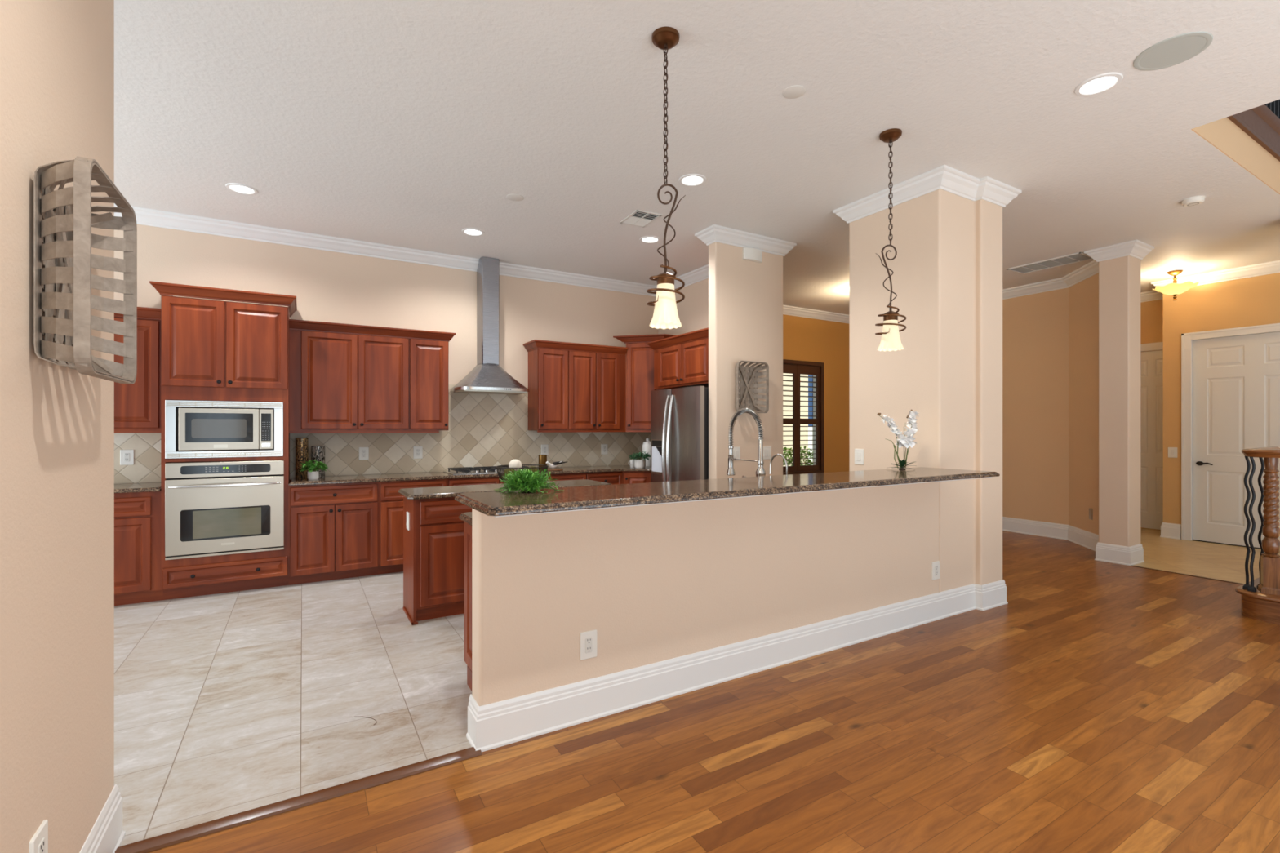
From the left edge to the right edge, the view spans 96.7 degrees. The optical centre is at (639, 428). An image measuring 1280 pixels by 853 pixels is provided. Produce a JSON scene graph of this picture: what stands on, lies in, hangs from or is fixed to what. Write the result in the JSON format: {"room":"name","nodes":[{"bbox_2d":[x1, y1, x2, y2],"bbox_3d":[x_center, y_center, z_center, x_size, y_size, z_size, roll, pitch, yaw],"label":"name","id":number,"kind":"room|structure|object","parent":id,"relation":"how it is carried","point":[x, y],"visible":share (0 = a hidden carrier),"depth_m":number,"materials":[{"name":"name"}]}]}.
{"room":"open-plan kitchen","nodes":[
{"label":"open-plan kitchen","id":0,"kind":"room"},
{"bbox_2d":[0,0,114,852],"bbox_3d":[-0.109,-0.245,-1.032,0.160,3.250,6.736,0,0,-31],"label":"wall","id":1,"kind":"structure","parent":0,"point":[57,56],"depth_m":1.41,"materials":[{"name":"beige paint"}]},
{"bbox_2d":[29,819,48,852],"bbox_3d":[-1.422,1.015,1.348,0.010,0.130,0.090,0,0,-31],"label":"outlet","id":2,"kind":"object","parent":1,"relation":"attached to","point":[38,843],"visible":1,"depth_m":1.35,"materials":[{"name":"white plastic"}]},
{"bbox_2d":[38,837,44,852],"bbox_3d":[-1.419,1.015,1.350,0.002,0.072,0.036,0,0,-31],"label":"receptacle","id":3,"kind":"object","parent":2,"relation":"attached to","point":[42,840],"depth_m":1.35,"materials":[{"name":"white plastic"}]},
{"bbox_2d":[33,156,137,383],"bbox_3d":[-1.424,-0.382,1.463,0.115,0.505,0.430,0,0,-31],"label":"basket","id":4,"kind":"object","parent":1,"relation":"attached to","point":[67,296],"visible":1,"depth_m":1.32,"materials":[{"name":"beige wicker"}]},
{"bbox_2d":[79,784,125,852],"bbox_3d":[-0.105,1.286,-1.017,0.182,0.187,6.758,0,0,-31],"label":"baseboard","id":5,"kind":"structure","parent":1,"relation":"attached to","point":[107,834],"depth_m":1.80,"materials":[{"name":"white paint"}]},
{"bbox_2d":[114,571,471,846],"bbox_3d":[-2.413,1.430,3.773,9.700,0.100,4.047,0,0,-31],"label":"floor","id":6,"kind":"structure","parent":0,"point":[231,703],"depth_m":2.96,"materials":[{"name":"tile"}]},
{"bbox_2d":[114,490,163,605],"bbox_3d":[-4.329,0.937,4.489,0.935,0.886,0.601,0,0,-31],"label":"base cabinet","id":7,"kind":"object","parent":6,"relation":"on","point":[137,515],"visible":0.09,"depth_m":4.44,"materials":[{"name":"brown wood"}]},
{"bbox_2d":[114,482,160,493],"bbox_3d":[-4.347,0.479,4.486,0.962,0.030,0.583,0,0,-31],"label":"countertop","id":8,"kind":"structure","parent":7,"relation":"on","point":[148,486],"depth_m":4.47,"materials":[{"name":"brown stone"}]},
{"bbox_2d":[149,280,297,599],"bbox_3d":[-3.555,0.115,4.943,0.980,2.530,0.610,0,0,-31],"label":"tall cabinet","id":9,"kind":"object","parent":6,"relation":"on","point":[211,349],"visible":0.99,"depth_m":4.72,"materials":[{"name":"brown wood"}]},
{"bbox_2d":[164,400,283,458],"bbox_3d":[-3.430,0.005,4.720,0.794,0.466,0.046,0,0,-31],"label":"microwave","id":10,"kind":"object","parent":9,"relation":"in","point":[193,428],"visible":1,"depth_m":4.69,"materials":[{"name":"silver metal"}]},
{"bbox_2d":[164,460,284,559],"bbox_3d":[-3.411,0.658,4.696,0.797,0.767,0.117,0,0,-31],"label":"wall oven","id":11,"kind":"object","parent":9,"relation":"in","point":[212,508],"visible":1,"depth_m":4.68,"materials":[{"name":"silver metal"}]},
{"bbox_2d":[288,481,378,585],"bbox_3d":[-2.878,0.937,5.350,0.720,0.886,0.601,0,0,-31],"label":"base cabinet","id":12,"kind":"object","parent":6,"relation":"on","point":[333,529],"visible":1,"depth_m":5.11,"materials":[{"name":"brown wood"}]},
{"bbox_2d":[377,479,447,574],"bbox_3d":[-2.302,0.937,5.692,0.620,0.886,0.601,0,0,-31],"label":"base cabinet","id":13,"kind":"object","parent":6,"relation":"on","point":[390,501],"visible":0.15,"depth_m":5.37,"materials":[{"name":"brown wood"}]},
{"bbox_2d":[403,496,471,625],"bbox_3d":[-1.052,0.937,4.585,1.552,0.886,0.480,0,0,-31],"label":"kitchen island","id":14,"kind":"object","parent":6,"relation":"on","point":[433,544],"visible":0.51,"depth_m":4.09,"materials":[{"name":"brown wood"}]},
{"bbox_2d":[397,479,612,499],"bbox_3d":[-1.044,0.479,4.593,1.632,0.030,0.535,0,0,-31],"label":"island countertop","id":15,"kind":"structure","parent":14,"relation":"on","point":[453,491],"depth_m":4.35,"materials":[{"name":"brown stone"}]},
{"bbox_2d":[496,464,547,484],"bbox_3d":[-0.964,0.385,4.661,0.417,0.159,0.417,0,0,-31],"label":"wire bowl","id":16,"kind":"object","parent":15,"relation":"on","point":[545,467],"visible":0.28,"depth_m":4.57,"materials":[{"name":"brown metal"}]},
{"bbox_2d":[508,459,521,471],"bbox_3d":[-1.025,0.304,4.677,0.106,0.106,0.105,0,0,-31],"label":"decorative ball","id":17,"kind":"object","parent":16,"relation":"in","point":[514,463],"visible":0.67,"depth_m":4.64,"materials":[{"name":"beige ceramic"}]},
{"bbox_2d":[464,522,471,690],"bbox_3d":[0.567,0.937,3.703,3.225,0.886,0.590,0,0,-31],"label":"base cabinet","id":18,"kind":"object","parent":6,"relation":"on","point":[468,528],"visible":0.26,"depth_m":3.08,"materials":[{"name":"brown wood"}]},
{"bbox_2d":[458,511,471,525],"bbox_3d":[0.551,0.479,3.709,3.263,0.030,0.633,0,0,-31],"label":"countertop","id":19,"kind":"structure","parent":18,"relation":"on","point":[466,517],"depth_m":3.03,"materials":[{"name":"brown stone"}]},
{"bbox_2d":[726,408,765,477],"bbox_3d":[0.653,0.162,3.753,0.188,0.603,0.362,0,0,-31],"label":"kitchen faucet","id":20,"kind":"object","parent":19,"relation":"on","point":[760,471],"visible":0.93,"depth_m":3.74,"materials":[{"name":"silver metal"}]},
{"bbox_2d":[769,453,787,475],"bbox_3d":[0.941,0.316,3.813,0.061,0.296,0.178,0,0,-31],"label":"filter faucet","id":21,"kind":"object","parent":19,"relation":"on","point":[775,455],"visible":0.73,"depth_m":3.80,"materials":[{"name":"silver metal"}]},
{"bbox_2d":[447,476,542,486],"bbox_3d":[-1.588,0.937,6.115,1.040,0.886,0.601,0,0,-31],"label":"base cabinet","id":22,"kind":"object","parent":6,"relation":"on","point":[488,480],"visible":0.06,"depth_m":5.76,"materials":[{"name":"brown wood"}]},
{"bbox_2d":[288,464,651,485],"bbox_3d":[-1.283,0.479,6.034,4.158,0.030,1.048,0,0,-31],"label":"countertop","id":23,"kind":"structure","parent":22,"relation":"on","point":[433,475],"depth_m":5.64,"materials":[{"name":"brown stone"}]},
{"bbox_2d":[295,437,308,479],"bbox_3d":[-3.153,0.274,5.304,0.104,0.380,0.104,0,0,-31],"label":"vase","id":24,"kind":"object","parent":23,"relation":"on","point":[301,443],"visible":0.98,"depth_m":5.26,"materials":[{"name":"black metal"}]},
{"bbox_2d":[298,459,328,479],"bbox_3d":[-2.976,0.374,5.190,0.237,0.179,0.237,0,0,-31],"label":"potted plant","id":25,"kind":"object","parent":23,"relation":"on","point":[313,474],"visible":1,"depth_m":5.16,"materials":[{"name":"green plant"}]},
{"bbox_2d":[311,445,324,478],"bbox_3d":[-3.054,0.314,5.397,0.116,0.300,0.116,0,0,-31],"label":"vase","id":26,"kind":"object","parent":23,"relation":"on","point":[317,452],"visible":0.66,"depth_m":5.36,"materials":[{"name":"black metal"}]},
{"bbox_2d":[443,465,528,475],"bbox_3d":[-1.611,0.442,6.143,0.900,0.042,0.490,0,0,-31],"label":"gas cooktop","id":27,"kind":"object","parent":23,"relation":"in","point":[489,469],"visible":0.59,"depth_m":5.96,"materials":[{"name":"silver metal"}]},
{"bbox_2d":[443,468,526,475],"bbox_3d":[-1.611,0.457,6.143,0.900,0.012,0.490,0,0,-31],"label":"tray","id":28,"kind":"object","parent":27,"relation":"on","point":[454,471],"depth_m":5.91,"materials":[{"name":"silver metal"}]},
{"bbox_2d":[538,454,546,470],"bbox_3d":[-1.100,0.380,6.429,0.096,0.168,0.095,0,0,-31],"label":"candle holder","id":29,"kind":"object","parent":23,"relation":"on","point":[542,458],"visible":0.62,"depth_m":6.39,"materials":[{"name":"gold metal"}]},
{"bbox_2d":[546,461,566,471],"bbox_3d":[-0.949,0.412,6.344,0.267,0.104,0.224,0,0,-31],"label":"bird figurine","id":30,"kind":"object","parent":23,"relation":"on","point":[554,464],"visible":0.92,"depth_m":6.31,"materials":[{"name":"white ceramic"}]},
{"bbox_2d":[629,451,651,468],"bbox_3d":[0.004,0.366,6.726,0.272,0.195,0.259,0,0,-31],"label":"potted plant","id":31,"kind":"object","parent":23,"relation":"on","point":[639,463],"visible":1,"depth_m":6.67,"materials":[{"name":"green plant"}]},
{"bbox_2d":[642,438,651,466],"bbox_3d":[0.096,0.291,7.011,0.130,0.345,0.130,0,0,-31],"label":"canister","id":32,"kind":"object","parent":23,"relation":"on","point":[646,446],"visible":0.74,"depth_m":6.95,"materials":[{"name":"white ceramic"}]},
{"bbox_2d":[546,471,622,484],"bbox_3d":[-0.737,0.937,6.620,0.940,0.886,0.601,0,0,-31],"label":"base cabinet","id":33,"kind":"object","parent":6,"relation":"on","point":[612,477],"visible":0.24,"depth_m":6.45,"materials":[{"name":"brown wood"}]},
{"bbox_2d":[622,471,651,484],"bbox_3d":[-0.022,0.937,6.766,0.360,0.886,0.351,0,0,1],"label":"base cabinet","id":34,"kind":"object","parent":6,"relation":"on","point":[628,477],"visible":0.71,"depth_m":6.62,"materials":[{"name":"brown wood"}]},
{"bbox_2d":[651,386,708,482],"bbox_3d":[0.646,0.487,5.945,0.881,1.785,0.885,0,0,-31],"label":"refrigerator","id":35,"kind":"object","parent":6,"relation":"on","point":[680,415],"visible":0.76,"depth_m":5.65,"materials":[{"name":"silver metal"}]},
{"bbox_2d":[114,224,848,484],"bbox_3d":[-1.827,-0.245,6.410,13.400,3.250,0.150,0,0,-31],"label":"wall","id":36,"kind":"structure","parent":0,"point":[327,286],"depth_m":6.18,"materials":[{"name":"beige paint"}]},
{"bbox_2d":[120,449,133,465],"bbox_3d":[-4.348,0.243,4.821,0.090,0.130,0.010,0,0,-31],"label":"outlet","id":37,"kind":"object","parent":36,"relation":"attached to","point":[126,456],"visible":1,"depth_m":4.82,"materials":[{"name":"white plastic"}]},
{"bbox_2d":[114,306,160,433],"bbox_3d":[-4.344,-0.472,4.611,0.835,1.015,0.385,0,0,-31],"label":"upper cabinet","id":38,"kind":"object","parent":36,"relation":"attached to","point":[137,405],"visible":0.07,"depth_m":4.62,"materials":[{"name":"brown wood"}]},
{"bbox_2d":[359,447,368,460],"bbox_3d":[-2.790,0.252,5.746,0.090,0.130,0.010,0,0,-31],"label":"outlet","id":39,"kind":"object","parent":36,"relation":"attached to","point":[363,451],"visible":1,"depth_m":5.74,"materials":[{"name":"white plastic"}]},
{"bbox_2d":[288,319,455,433],"bbox_3d":[-2.618,-0.470,5.636,1.460,1.025,0.385,0,0,-31],"label":"upper cabinet","id":40,"kind":"object","parent":36,"relation":"attached to","point":[344,378],"visible":0.99,"depth_m":5.46,"materials":[{"name":"brown wood"}]},
{"bbox_2d":[413,446,422,458],"bbox_3d":[-2.345,0.251,6.010,0.090,0.130,0.010,0,0,-31],"label":"outlet","id":41,"kind":"object","parent":36,"relation":"attached to","point":[417,451],"visible":1,"depth_m":6.01,"materials":[{"name":"white plastic"}]},
{"bbox_2d":[450,256,528,395],"bbox_3d":[-1.603,-1.128,6.169,0.770,1.476,0.494,0,0,-31],"label":"range hood","id":42,"kind":"object","parent":36,"relation":"attached to","point":[487,377],"visible":1,"depth_m":6.19,"materials":[{"name":"silver metal"}]},
{"bbox_2d":[523,339,627,432],"bbox_3d":[-0.752,-0.470,6.743,1.185,1.025,0.385,0,0,-31],"label":"upper cabinet","id":43,"kind":"object","parent":36,"relation":"attached to","point":[573,387],"visible":1,"depth_m":6.58,"materials":[{"name":"brown wood"}]},
{"bbox_2d":[114,203,1154,323],"bbox_3d":[-0.765,-1.810,4.610,13.390,0.120,4.050,0,0,-31],"label":"trim","id":44,"kind":"structure","parent":36,"relation":"attached to","point":[1137,249],"depth_m":5.79,"materials":[{"name":"white paint"}]},
{"bbox_2d":[613,333,675,431],"bbox_3d":[0.201,-0.541,7.015,0.663,1.167,0.850,0,0,41],"label":"upper cabinet","id":45,"kind":"object","parent":36,"relation":"attached to","point":[639,355],"visible":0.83,"depth_m":6.87,"materials":[{"name":"brown wood"}]},
{"bbox_2d":[782,359,823,475],"bbox_3d":[2.440,-0.170,8.880,1.140,1.780,0.100,0,0,-31],"label":"plantation shutter","id":46,"kind":"object","parent":36,"relation":"attached to","point":[796,367],"visible":0.65,"depth_m":8.91,"materials":[{"name":"brown wood"}]},
{"bbox_2d":[813,375,815,465],"bbox_3d":[2.390,-0.170,8.965,1.140,1.780,0.060,0,0,-31],"label":"window","id":47,"kind":"structure","parent":36,"relation":"in","point":[814,379],"depth_m":9.24,"materials":[{"name":"white paint"}]},
{"bbox_2d":[114,0,1279,315],"bbox_3d":[1.692,-1.907,2.341,15.300,0.086,10.700,0,0,-31],"label":"ceiling","id":48,"kind":"structure","parent":0,"point":[412,124],"depth_m":3.46,"materials":[{"name":"white paint"}]},
{"bbox_2d":[225,182,257,195],"bbox_3d":[-3.102,-1.866,4.432,0.208,0.008,0.208,0,0,-31],"label":"recessed light","id":49,"kind":"object","parent":48,"relation":"in","point":[235,187],"visible":1,"depth_m":4.43,"materials":[{"name":"white paint"}]},
{"bbox_2d":[462,227,484,235],"bbox_3d":[-1.585,-1.866,5.403,0.208,0.008,0.208,0,0,-31],"label":"recessed light","id":50,"kind":"object","parent":48,"relation":"in","point":[468,231],"visible":1,"depth_m":5.40,"materials":[{"name":"white paint"}]},
{"bbox_2d":[619,209,662,227],"bbox_3d":[0.006,-1.864,5.056,0.250,0.014,0.340,0,0,-28],"label":"ceiling vent","id":51,"kind":"object","parent":48,"relation":"in","point":[639,218],"visible":1,"depth_m":5.04,"materials":[{"name":"white metal"}]},
{"bbox_2d":[639,235,660,243],"bbox_3d":[0.099,-1.866,5.616,0.208,0.008,0.208,0,0,-31],"label":"recessed light","id":52,"kind":"object","parent":48,"relation":"in","point":[646,239],"visible":1,"depth_m":5.61,"materials":[{"name":"white paint"}]},
{"bbox_2d":[646,26,685,328],"bbox_3d":[0.122,-1.179,2.710,0.183,1.383,0.182,0,0,31],"label":"pendant light","id":53,"kind":"object","parent":48,"relation":"hanging from","point":[665,315],"visible":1,"depth_m":2.68,"materials":[{"name":"brown metal"}]},
{"bbox_2d":[678,173,706,186],"bbox_3d":[0.394,-1.866,4.276,0.208,0.008,0.208,0,0,-31],"label":"recessed light","id":54,"kind":"object","parent":48,"relation":"in","point":[690,180],"visible":1,"depth_m":4.27,"materials":[{"name":"white paint"}]},
{"bbox_2d":[875,128,906,351],"bbox_3d":[1.589,-1.185,3.606,0.183,1.370,0.182,0,0,31],"label":"pendant light","id":55,"kind":"object","parent":48,"relation":"hanging from","point":[891,340],"visible":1,"depth_m":3.58,"materials":[{"name":"brown metal"}]},
{"bbox_2d":[1006,252,1093,274],"bbox_3d":[4.633,-1.864,6.429,0.370,0.012,0.740,0,0,-31],"label":"ceiling vent","id":56,"kind":"object","parent":48,"relation":"in","point":[1079,256],"visible":0.89,"depth_m":6.41,"materials":[{"name":"white metal"}]},
{"bbox_2d":[1074,72,1123,96],"bbox_3d":[2.487,-1.866,3.088,0.208,0.008,0.208,0,0,-31],"label":"recessed light","id":57,"kind":"object","parent":48,"relation":"in","point":[1097,84],"visible":1,"depth_m":3.08,"materials":[{"name":"white paint"}]},
{"bbox_2d":[1133,31,1213,71],"bbox_3d":[2.638,-1.866,2.821,0.290,0.008,0.290,0,0,-31],"label":"ceiling speaker","id":58,"kind":"object","parent":48,"relation":"attached to","point":[1175,50],"visible":1,"depth_m":2.81,"materials":[{"name":"grey plastic"}]},
{"bbox_2d":[1138,35,1206,68],"bbox_3d":[2.638,-1.867,2.821,0.248,0.005,0.248,0,0,-31],"label":"grille","id":59,"kind":"object","parent":58,"relation":"attached to","point":[1175,50],"depth_m":2.81,"materials":[{"name":"grey metal"}]},
{"bbox_2d":[1152,269,1198,300],"bbox_3d":[6.352,-1.698,6.753,0.379,0.345,0.379,0,0,-19],"label":"ceiling lamp","id":60,"kind":"object","parent":48,"relation":"hanging from","point":[1174,289],"visible":1,"depth_m":6.70,"materials":[{"name":"yellow glass"}]},
{"bbox_2d":[1181,195,1205,206],"bbox_3d":[4.509,-1.849,4.636,0.144,0.042,0.144,0,0,-31],"label":"smoke detector","id":61,"kind":"object","parent":48,"relation":"attached to","point":[1197,200],"visible":1,"depth_m":4.61,"materials":[{"name":"white plastic"}]},
{"bbox_2d":[471,481,938,706],"bbox_3d":[0.714,0.854,3.356,3.347,1.052,0.137,0,0,-31],"label":"wall","id":62,"kind":"structure","parent":0,"point":[655,583],"depth_m":2.97,"materials":[{"name":"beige paint"}]},
{"bbox_2d":[579,629,596,660],"bbox_3d":[-0.244,1.028,2.702,0.090,0.130,0.010,0,0,-31],"label":"outlet","id":63,"kind":"object","parent":62,"relation":"attached to","point":[588,640],"visible":1,"depth_m":2.70,"materials":[{"name":"white plastic"}]},
{"bbox_2d":[585,637,592,653],"bbox_3d":[-0.242,1.028,2.699,0.036,0.072,0.002,0,0,-31],"label":"receptacle","id":64,"kind":"object","parent":63,"relation":"attached to","point":[588,641],"depth_m":2.70,"materials":[{"name":"white plastic"}]},
{"bbox_2d":[466,579,1008,751],"bbox_3d":[0.891,1.286,3.807,4.156,0.187,0.882,0,0,-31],"label":"baseboard","id":65,"kind":"structure","parent":62,"relation":"attached to","point":[492,726],"depth_m":3.01,"materials":[{"name":"white paint"}]},
{"bbox_2d":[493,476,991,517],"bbox_3d":[0.781,0.322,3.171,3.360,0.010,0.518,0,0,-31],"label":"board","id":66,"kind":"object","parent":62,"relation":"on","point":[988,477],"visible":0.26,"depth_m":2.59,"materials":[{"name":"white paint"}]},
{"bbox_2d":[454,466,999,515],"bbox_3d":[0.782,0.301,3.150,3.410,0.030,0.560,0,0,-31],"label":"countertop","id":67,"kind":"structure","parent":66,"relation":"on","point":[489,503],"depth_m":2.72,"materials":[{"name":"brown stone"}]},
{"bbox_2d":[493,467,564,493],"bbox_3d":[-0.506,0.232,2.606,0.288,0.109,0.281,0,0,-25],"label":"fern","id":68,"kind":"object","parent":67,"relation":"on","point":[526,481],"visible":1,"depth_m":2.55,"materials":[{"name":"green plant"}]},
{"bbox_2d":[876,409,919,469],"bbox_3d":[1.815,0.075,3.983,0.222,0.422,0.219,0,0,-43],"label":"orchid arrangement","id":69,"kind":"object","parent":67,"relation":"on","point":[904,441],"visible":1,"depth_m":3.98,"materials":[{"name":"white plant"}]},
{"bbox_2d":[931,560,939,580],"bbox_3d":[2.143,1.028,4.119,0.090,0.130,0.010,0,0,-31],"label":"outlet","id":70,"kind":"object","parent":62,"relation":"attached to","point":[935,565],"visible":1,"depth_m":4.11,"materials":[{"name":"white plastic"}]},
{"bbox_2d":[146,530,1279,852],"bbox_3d":[1.606,1.430,2.290,11.500,0.100,10.700,0,0,-31],"label":"floor","id":71,"kind":"structure","parent":0,"point":[1104,707],"depth_m":2.43,"materials":[{"name":"brown wood"}]},
{"bbox_2d":[115,746,481,852],"bbox_3d":[-1.198,1.373,2.129,1.193,0.013,0.064,0,0,-31],"label":"threshold","id":72,"kind":"object","parent":71,"relation":"on","point":[145,846],"visible":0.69,"depth_m":2.07,"materials":[{"name":"brown wood"}]},
{"bbox_2d":[1130,565,1244,584],"bbox_3d":[6.574,1.378,2.971,0.030,0.004,6.400,0,0,-31],"label":"threshold","id":73,"kind":"object","parent":71,"relation":"on","point":[1131,566],"visible":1,"depth_m":5.35,"materials":[{"name":"brown wood"}]},
{"bbox_2d":[1235,577,1279,625],"bbox_3d":[5.031,1.286,3.806,0.782,0.187,1.382,0,0,-31],"label":"step","id":74,"kind":"structure","parent":71,"relation":"on","point":[1265,607],"depth_m":4.09,"materials":[{"name":"brown wood"}]},
{"bbox_2d":[1241,446,1279,595],"bbox_3d":[4.908,0.671,4.345,1.057,1.044,0.300,0,0,-33],"label":"railing","id":75,"kind":"object","parent":74,"relation":"on","point":[1269,560],"visible":1,"depth_m":4.13,"materials":[{"name":"brown wood"}]},
{"bbox_2d":[657,241,782,479],"bbox_3d":[0.533,-0.245,6.479,0.870,3.250,2.160,0,0,-31],"label":"wall","id":76,"kind":"structure","parent":0,"point":[740,303],"depth_m":5.52,"materials":[{"name":"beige paint"}]},
{"bbox_2d":[646,327,708,389],"bbox_3d":[0.672,-0.717,6.157,0.660,0.533,1.215,0,0,-31],"label":"upper cabinet","id":77,"kind":"object","parent":76,"relation":"attached to","point":[680,361],"visible":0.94,"depth_m":5.99,"materials":[{"name":"brown wood"}]},
{"bbox_2d":[735,360,768,413],"bbox_3d":[1.058,-0.395,5.468,0.385,0.490,0.105,0,0,-31],"label":"basket","id":78,"kind":"object","parent":76,"relation":"attached to","point":[748,383],"visible":0.89,"depth_m":5.52,"materials":[{"name":"beige wicker"}]},
{"bbox_2d":[742,247,762,262],"bbox_3d":[1.102,-1.690,5.531,0.230,0.110,0.052,0,0,-31],"label":"box","id":79,"kind":"object","parent":76,"relation":"attached to","point":[748,254],"visible":1,"depth_m":5.50,"materials":[{"name":"white plastic"}]},
{"bbox_2d":[763,446,771,459],"bbox_3d":[1.260,0.240,5.647,0.125,0.130,0.013,0,0,-31],"label":"light switch","id":80,"kind":"object","parent":76,"relation":"attached to","point":[766,450],"visible":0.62,"depth_m":5.65,"materials":[{"name":"white plastic"}]},
{"bbox_2d":[782,373,808,466],"bbox_3d":[1.885,-0.621,11.932,4.420,4.398,0.200,0,0,-31],"label":"wall","id":81,"kind":"structure","parent":0,"point":[802,443],"depth_m":12.72,"materials":[{"name":"beige"}]},
{"bbox_2d":[848,189,1002,592],"bbox_3d":[2.325,-0.245,4.670,0.765,3.250,0.860,0,0,-31],"label":"wall column","id":82,"kind":"structure","parent":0,"point":[946,277],"depth_m":4.35,"materials":[{"name":"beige paint"}]},
{"bbox_2d":[854,448,863,464],"bbox_3d":[1.827,0.234,4.747,0.013,0.130,0.090,0,0,-31],"label":"light switch","id":83,"kind":"object","parent":82,"relation":"attached to","point":[859,453],"visible":1,"depth_m":4.74,"materials":[{"name":"white plastic"}]},
{"bbox_2d":[832,164,1022,223],"bbox_3d":[2.325,-1.810,4.670,0.945,0.120,1.040,0,0,-31],"label":"trim","id":84,"kind":"structure","parent":82,"relation":"attached to","point":[946,178],"depth_m":4.32,"materials":[{"name":"white paint"}]},
{"bbox_2d":[1002,272,1098,534],"bbox_3d":[4.742,-0.245,8.010,0.690,3.250,3.807,0,0,-20],"label":"wall","id":85,"kind":"structure","parent":0,"point":[1051,339],"depth_m":7.21,"materials":[{"name":"beige paint"}]},
{"bbox_2d":[1002,516,1144,565],"bbox_3d":[3.081,1.286,6.927,3.970,0.187,3.974,0,0,-31],"label":"baseboard","id":86,"kind":"structure","parent":85,"relation":"attached to","point":[1113,553],"depth_m":6.74,"materials":[{"name":"white paint"}]},
{"bbox_2d":[1098,255,1140,546],"bbox_3d":[5.002,-0.245,5.934,0.300,3.250,0.260,0,0,-31],"label":"column","id":87,"kind":"structure","parent":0,"point":[1119,278],"depth_m":5.83,"materials":[{"name":"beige paint"}]},
{"bbox_2d":[1140,299,1163,530],"bbox_3d":[7.062,-0.245,7.813,0.120,3.250,0.570,0,0,-31],"label":"wall","id":88,"kind":"structure","parent":0,"point":[1151,312],"depth_m":7.78,"materials":[{"name":"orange paint"}]},
{"bbox_2d":[1140,350,1163,529],"bbox_3d":[7.017,0.154,7.786,0.045,2.428,0.550,0,0,-31],"label":"door","id":89,"kind":"structure","parent":88,"relation":"in","point":[1151,362],"depth_m":7.77,"materials":[{"name":"white paint"}]},
{"bbox_2d":[1140,342,1163,351],"bbox_3d":[6.995,-1.117,7.773,0.035,0.105,0.570,0,0,-31],"label":"trim","id":90,"kind":"structure","parent":88,"relation":"attached to","point":[1159,345],"depth_m":7.76,"materials":[{"name":"white paint"}]},
{"bbox_2d":[1133,528,1279,583],"bbox_3d":[7.665,1.430,4.200,3.130,0.100,7.800,0,0,-31],"label":"floor","id":91,"kind":"structure","parent":0,"point":[1226,562],"depth_m":6.07,"materials":[{"name":"tile"}]},
{"bbox_2d":[1163,272,1279,524],"bbox_3d":[7.883,-0.245,5.742,0.580,3.250,3.830,0,0,-31],"label":"wall","id":92,"kind":"structure","parent":0,"point":[1253,300],"depth_m":7.02,"materials":[{"name":"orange paint"}]},
{"bbox_2d":[1160,522,1181,539],"bbox_3d":[6.936,1.286,7.317,0.602,0.187,0.197,0,0,-31],"label":"baseboard","id":93,"kind":"structure","parent":92,"relation":"attached to","point":[1172,531],"depth_m":7.16,"materials":[{"name":"white paint"}]},
{"bbox_2d":[1168,447,1177,457],"bbox_3d":[6.700,0.300,7.156,0.013,0.130,0.090,0,0,-31],"label":"light switch","id":94,"kind":"object","parent":92,"relation":"attached to","point":[1172,451],"visible":1,"depth_m":7.15,"materials":[{"name":"white plastic"}]},
{"bbox_2d":[1140,260,1279,302],"bbox_3d":[7.256,-1.810,5.701,1.700,0.120,4.400,0,0,-31],"label":"trim","id":95,"kind":"structure","parent":92,"relation":"attached to","point":[1273,267],"depth_m":6.75,"materials":[{"name":"white paint"}]},
{"bbox_2d":[1181,323,1279,540],"bbox_3d":[7.102,0.099,6.566,0.124,2.562,1.250,0,0,-31],"label":"trim","id":96,"kind":"structure","parent":92,"relation":"attached to","point":[1187,339],"depth_m":7.02,"materials":[{"name":"white paint"}]},
{"bbox_2d":[1192,331,1279,547],"bbox_3d":[7.088,0.139,6.558,0.106,2.458,1.065,0,0,-31],"label":"door","id":97,"kind":"structure","parent":92,"relation":"in","point":[1236,380],"depth_m":6.74,"materials":[{"name":"white paint"}]},
{"bbox_2d":[1191,117,1279,194],"bbox_3d":[5.788,-1.998,5.013,5.528,0.254,0.126,0,0,-31],"label":"wall","id":98,"kind":"structure","parent":0,"point":[1223,134],"depth_m":4.06,"materials":[{"name":"beige paint"}]},
{"bbox_2d":[1226,104,1279,161],"bbox_3d":[5.789,-2.257,4.921,5.420,0.265,0.045,0,0,-31],"label":"trim","id":99,"kind":"structure","parent":98,"relation":"attached to","point":[1260,123],"depth_m":4.23,"materials":[{"name":"brown wood"}]},
{"bbox_3d":[5.383,-2.250,5.694,5.530,0.060,1.700,0,0,-31],"label":"floor","id":100,"kind":"structure","parent":0,"visible":0},
{"bbox_2d":[1265,99,1279,119],"bbox_3d":[4.782,-2.845,4.384,2.500,0.910,0.060,0,0,-31],"label":"landing railing","id":101,"kind":"object","parent":100,"relation":"on","point":[1274,106],"visible":0.02,"depth_m":4.59,"materials":[{"name":"black metal"}]},
{"label":"outside","id":102,"kind":"structure","parent":0,"visible":0},
{"bbox_3d":[1.543,1.605,14.056,11.000,0.050,9.400,0,0,-31],"label":"lawn","id":103,"kind":"structure","parent":102,"visible":0},
{"bbox_2d":[782,445,813,466],"bbox_3d":[3.211,0.969,11.933,2.098,1.220,0.906,0,0,-31],"label":"shrub","id":104,"kind":"object","parent":103,"relation":"on","point":[790,451],"visible":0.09,"depth_m":11.91,"materials":[{"name":"green plant"}]},
{"bbox_2d":[808,374,813,465],"bbox_3d":[3.888,-0.622,13.121,0.230,4.400,0.060,0,0,-31],"label":"screen","id":105,"kind":"object","parent":103,"relation":"on","point":[810,428],"visible":0.18,"depth_m":13.12,"materials":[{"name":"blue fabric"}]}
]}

